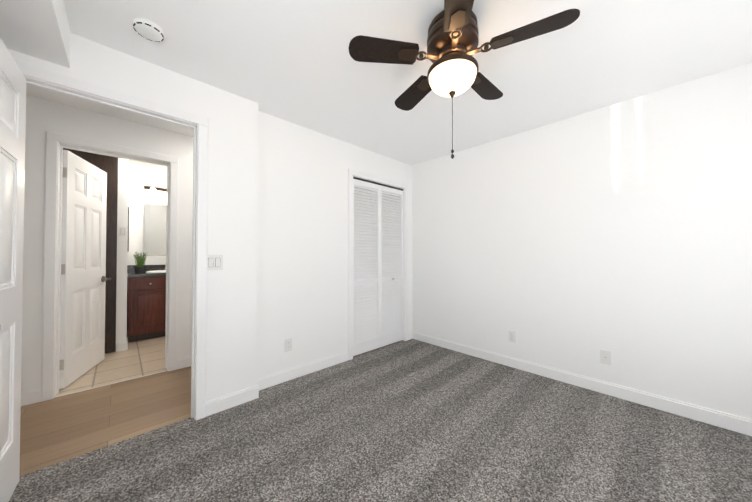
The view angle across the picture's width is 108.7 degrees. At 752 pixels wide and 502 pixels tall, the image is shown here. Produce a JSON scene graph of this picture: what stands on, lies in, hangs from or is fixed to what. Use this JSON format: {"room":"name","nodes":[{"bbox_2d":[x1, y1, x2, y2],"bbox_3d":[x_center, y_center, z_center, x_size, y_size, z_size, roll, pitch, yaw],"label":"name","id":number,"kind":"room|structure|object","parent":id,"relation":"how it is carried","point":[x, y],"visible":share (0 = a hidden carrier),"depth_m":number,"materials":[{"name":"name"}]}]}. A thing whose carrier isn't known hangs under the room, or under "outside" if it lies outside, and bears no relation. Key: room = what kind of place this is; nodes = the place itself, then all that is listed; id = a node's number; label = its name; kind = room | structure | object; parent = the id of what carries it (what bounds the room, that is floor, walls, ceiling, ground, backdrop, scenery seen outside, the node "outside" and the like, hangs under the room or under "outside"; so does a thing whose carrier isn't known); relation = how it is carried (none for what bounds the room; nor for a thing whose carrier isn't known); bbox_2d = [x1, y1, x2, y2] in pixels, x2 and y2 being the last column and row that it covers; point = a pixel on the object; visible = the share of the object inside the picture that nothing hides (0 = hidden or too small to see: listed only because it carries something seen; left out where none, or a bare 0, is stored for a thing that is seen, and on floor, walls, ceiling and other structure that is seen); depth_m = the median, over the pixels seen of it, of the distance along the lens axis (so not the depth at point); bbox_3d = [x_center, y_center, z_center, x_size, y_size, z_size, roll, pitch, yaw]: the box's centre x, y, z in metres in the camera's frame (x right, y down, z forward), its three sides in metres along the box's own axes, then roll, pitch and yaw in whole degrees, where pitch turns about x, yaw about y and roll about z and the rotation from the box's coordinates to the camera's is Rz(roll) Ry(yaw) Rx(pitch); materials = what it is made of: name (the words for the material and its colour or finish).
{"room":"empty bedroom","nodes":[
{"label":"empty bedroom","id":0,"kind":"room"},
{"bbox_2d":[0,0,70,67],"bbox_3d":[-0.722,-1.115,0.277,0.270,0.197,3.059,1,-1,-43],"label":"soffit","id":1,"kind":"structure","parent":0,"point":[39,29],"depth_m":1.24,"materials":[{"name":"white paint"}]},
{"bbox_2d":[19,366,190,475],"bbox_3d":[-1.458,1.209,2.470,4.767,0.077,1.066,1,-1,-43],"label":"floor","id":2,"kind":"structure","parent":0,"point":[55,430],"depth_m":1.90,"materials":[{"name":"wood"}]},
{"bbox_2d":[21,95,192,392],"bbox_3d":[-2.296,-0.006,2.500,3.570,2.355,0.154,1,-1,-43],"label":"wall","id":3,"kind":"structure","parent":0,"point":[40,117],"depth_m":2.19,"materials":[{"name":"white paint"}]},
{"bbox_2d":[21,388,41,405],"bbox_3d":[-3.009,1.110,1.694,1.158,0.101,0.012,1,-1,-43],"label":"baseboard","id":4,"kind":"structure","parent":3,"relation":"attached to","point":[31,397],"depth_m":2.05,"materials":[{"name":"white wood"}]},
{"bbox_2d":[59,150,110,388],"bbox_3d":[-2.791,0.153,2.596,0.163,2.015,0.725,0,-1,-25],"label":"bathroom door","id":5,"kind":"structure","parent":3,"relation":"in","point":[84,279],"depth_m":2.51,"materials":[{"name":"white paint"},{"name":"dark satin nickel"}]},
{"bbox_2d":[41,131,178,401],"bbox_3d":[-2.342,0.116,2.455,0.851,2.110,0.185,1,-1,-43],"label":"trim","id":6,"kind":"structure","parent":3,"relation":"attached to","point":[56,144],"depth_m":2.21,"materials":[{"name":"white wood"}]},
{"bbox_2d":[55,370,167,396],"bbox_3d":[-2.304,1.168,2.402,0.714,0.004,0.027,1,-1,-43],"label":"sill","id":7,"kind":"structure","parent":3,"relation":"attached to","point":[109,383],"depth_m":2.36,"materials":[{"name":"beige wood"}]},
{"bbox_2d":[176,356,190,369],"bbox_3d":[-1.514,1.129,3.111,1.284,0.101,0.012,1,-1,-43],"label":"baseboard","id":8,"kind":"structure","parent":3,"relation":"attached to","point":[184,362],"depth_m":2.71,"materials":[{"name":"white wood"}]},
{"bbox_2d":[56,335,166,395],"bbox_3d":[-2.514,1.224,3.583,4.767,0.077,2.002,1,-1,-43],"label":"floor","id":9,"kind":"structure","parent":0,"point":[141,357],"depth_m":2.77,"materials":[{"name":"beige tile"}]},
{"bbox_2d":[127,263,165,341],"bbox_3d":[-3.013,0.651,3.920,0.881,1.077,0.580,1,-1,-43],"label":"bathroom vanity","id":10,"kind":"object","parent":9,"relation":"on","point":[146,304],"visible":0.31,"depth_m":3.57,"materials":[{"name":"brown wood"}]},
{"bbox_2d":[133,252,147,272],"bbox_3d":[-3.280,0.155,3.757,0.161,0.287,0.191,1,-1,-43],"label":"plant","id":11,"kind":"object","parent":10,"relation":"on","point":[140,267],"visible":1,"depth_m":3.73,"materials":[{"name":"green plant"}]},
{"bbox_2d":[105,158,128,353],"bbox_3d":[-3.205,0.001,3.067,0.560,2.355,0.087,1,-1,-43],"label":"wall","id":12,"kind":"structure","parent":0,"point":[121,280],"depth_m":3.20,"materials":[{"name":"white paint"}]},
{"bbox_2d":[63,148,117,352],"bbox_3d":[-3.175,0.013,2.983,0.449,2.304,0.073,1,-1,-43],"label":"door","id":13,"kind":"structure","parent":12,"relation":"in","point":[108,165],"depth_m":3.11,"materials":[{"name":"brown wood"}]},
{"bbox_2d":[116,342,125,351],"bbox_3d":[-3.000,1.129,3.179,0.087,0.101,0.012,1,-1,-43],"label":"baseboard","id":14,"kind":"structure","parent":12,"relation":"attached to","point":[121,346],"depth_m":3.17,"materials":[{"name":"white wood"}]},
{"bbox_2d":[119,227,126,236],"bbox_3d":[-3.000,-0.229,3.197,0.068,0.112,0.013,1,-1,-43],"label":"light switch","id":15,"kind":"object","parent":12,"relation":"attached to","point":[122,231],"visible":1,"depth_m":3.20,"materials":[{"name":"white plastic"}]},
{"bbox_2d":[9,33,257,401],"bbox_3d":[-1.425,-0.016,1.784,1.206,2.355,0.116,1,-1,-43],"label":"wall","id":16,"kind":"structure","parent":0,"point":[233,241],"depth_m":1.98,"materials":[{"name":"white paint"}]},
{"bbox_2d":[0,38,25,501],"bbox_3d":[-1.536,0.133,1.065,0.163,2.015,0.783,1,-1,-42],"label":"bedroom door","id":17,"kind":"structure","parent":16,"relation":"in","point":[12,123],"depth_m":1.24,"materials":[{"name":"white paint"},{"name":"dark satin nickel"}]},
{"bbox_2d":[15,60,208,419],"bbox_3d":[-1.568,0.105,1.646,0.909,2.110,0.147,1,-1,-43],"label":"trim","id":18,"kind":"structure","parent":16,"relation":"attached to","point":[36,77],"depth_m":1.87,"materials":[{"name":"white wood"}]},
{"bbox_2d":[207,255,222,270],"bbox_3d":[-1.163,0.083,1.942,0.112,0.112,0.013,1,-1,-43],"label":"light switch","id":19,"kind":"object","parent":16,"relation":"attached to","point":[214,262],"visible":1,"depth_m":1.95,"materials":[{"name":"white plastic"}]},
{"bbox_2d":[205,385,258,416],"bbox_3d":[-1.066,1.114,2.020,0.365,0.101,0.012,1,-1,-43],"label":"baseboard","id":20,"kind":"structure","parent":16,"relation":"attached to","point":[220,404],"depth_m":2.00,"materials":[{"name":"white wood"}]},
{"bbox_2d":[126,169,166,334],"bbox_3d":[-3.390,0.014,4.062,1.911,2.355,0.125,1,-1,-43],"label":"wall","id":21,"kind":"structure","parent":0,"point":[139,195],"depth_m":3.94,"materials":[{"name":"white paint"}]},
{"bbox_2d":[142,203,166,255],"bbox_3d":[-3.184,-0.317,4.171,0.637,0.782,0.005,1,-1,-43],"label":"bathroom mirror","id":22,"kind":"object","parent":21,"relation":"attached to","point":[154,227],"visible":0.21,"depth_m":4.04,"materials":[{"name":"silver mirror"}]},
{"bbox_2d":[144,186,166,193],"bbox_3d":[-3.141,-0.899,4.134,0.618,0.101,0.130,1,-1,-43],"label":"sconce","id":23,"kind":"object","parent":21,"relation":"attached to","point":[153,190],"visible":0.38,"depth_m":3.98,"materials":[{"name":"brown metal"}]},
{"bbox_2d":[257,111,411,378],"bbox_3d":[-0.317,0.000,2.999,2.403,2.355,0.126,1,-1,-43],"label":"wall","id":24,"kind":"structure","parent":0,"point":[302,274],"depth_m":2.57,"materials":[{"name":"white paint"}]},
{"bbox_2d":[285,338,291,351],"bbox_3d":[-0.792,0.852,2.445,0.069,0.112,0.009,1,-1,-43],"label":"outlet","id":25,"kind":"object","parent":24,"relation":"attached to","point":[288,344],"visible":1,"depth_m":2.44,"materials":[{"name":"white plastic"}]},
{"bbox_2d":[257,351,348,389],"bbox_3d":[-0.660,1.121,2.564,0.999,0.101,0.013,1,-1,-43],"label":"baseboard","id":26,"kind":"structure","parent":24,"relation":"attached to","point":[267,381],"depth_m":2.51,"materials":[{"name":"white wood"}]},
{"bbox_2d":[353,179,379,355],"bbox_3d":[-0.119,0.180,3.140,0.430,1.970,0.030,1,-1,-43],"label":"bifold closet door","id":27,"kind":"structure","parent":24,"relation":"in","point":[366,275],"depth_m":3.13,"materials":[{"name":"white wood"}]},
{"bbox_2d":[348,168,407,359],"bbox_3d":[0.022,0.144,3.307,1.006,2.076,0.141,1,-1,-43],"label":"trim","id":28,"kind":"structure","parent":24,"relation":"attached to","point":[365,177],"depth_m":3.12,"materials":[{"name":"white wood"}]},
{"bbox_2d":[380,185,402,346],"bbox_3d":[0.206,0.184,3.426,0.430,1.970,0.061,1,-1,-43],"label":"bifold closet door","id":29,"kind":"structure","parent":24,"relation":"in","point":[391,275],"depth_m":3.43,"materials":[{"name":"white wood"}]},
{"bbox_2d":[408,331,412,339],"bbox_3d":[0.461,1.135,3.626,0.101,0.101,0.013,1,-1,-43],"label":"baseboard","id":30,"kind":"structure","parent":24,"relation":"attached to","point":[410,335],"depth_m":3.62,"materials":[{"name":"white wood"}]},
{"bbox_2d":[9,339,751,501],"bbox_3d":[-0.252,1.192,1.196,4.767,0.077,4.082,1,-1,-43],"label":"floor carpet","id":31,"kind":"object","parent":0,"point":[412,420],"visible":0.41,"depth_m":1.58,"materials":[{"name":"grey carpet"}]},
{"bbox_2d":[26,0,751,174],"bbox_3d":[-1.026,-1.238,2.045,4.767,0.096,6.330,1,-1,-43],"label":"ceiling","id":32,"kind":"structure","parent":0,"point":[292,61],"depth_m":1.67,"materials":[{"name":"white paint"}]},
{"bbox_2d":[132,18,163,41],"bbox_3d":[-1.219,-1.179,1.449,0.131,0.037,0.131,1,-1,-43],"label":"smoke detector","id":33,"kind":"object","parent":32,"relation":"attached to","point":[147,29],"visible":1,"depth_m":1.43,"materials":[{"name":"white plastic"}]},
{"bbox_2d":[349,0,579,158],"bbox_3d":[0.430,-0.838,1.437,0.989,0.720,1.032,1,-1,-43],"label":"ceiling fan","id":34,"kind":"object","parent":32,"relation":"hanging from","point":[452,40],"visible":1,"depth_m":1.33,"materials":[{"name":"brown wood"}]},
{"bbox_2d":[412,62,751,419],"bbox_3d":[1.382,-0.002,2.847,0.145,2.355,4.207,1,-1,-43],"label":"wall","id":35,"kind":"structure","parent":0,"point":[621,232],"depth_m":2.18,"materials":[{"name":"white paint"}]},
{"bbox_2d":[509,330,515,342],"bbox_3d":[1.378,0.865,2.729,0.009,0.112,0.068,1,-1,-43],"label":"electrical outlet","id":36,"kind":"object","parent":35,"relation":"attached to","point":[512,336],"visible":1,"depth_m":2.72,"materials":[{"name":"white plastic"}]},
{"bbox_2d":[412,331,751,435],"bbox_3d":[1.581,1.121,2.508,0.012,0.101,3.175,1,-1,-43],"label":"baseboard","id":37,"kind":"structure","parent":35,"relation":"attached to","point":[738,424],"depth_m":2.17,"materials":[{"name":"white wood"}]},
{"bbox_2d":[600,349,610,364],"bbox_3d":[1.872,0.868,2.200,0.017,0.112,0.069,1,-1,-43],"label":"outlet","id":38,"kind":"object","parent":35,"relation":"attached to","point":[605,356],"visible":1,"depth_m":2.20,"materials":[{"name":"white plastic"}]},
{"bbox_3d":[-3.319,0.007,3.531,0.087,2.355,0.743,1,-1,-43],"label":"wall","id":39,"kind":"structure","parent":0,"visible":0},
{"bbox_2d":[127,207,128,251],"bbox_3d":[-3.298,-0.281,3.588,0.014,0.579,0.309,1,-1,-43],"label":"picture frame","id":40,"kind":"object","parent":39,"relation":"attached to","point":[128,229],"visible":0.58,"depth_m":3.48,"materials":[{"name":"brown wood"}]}
]}

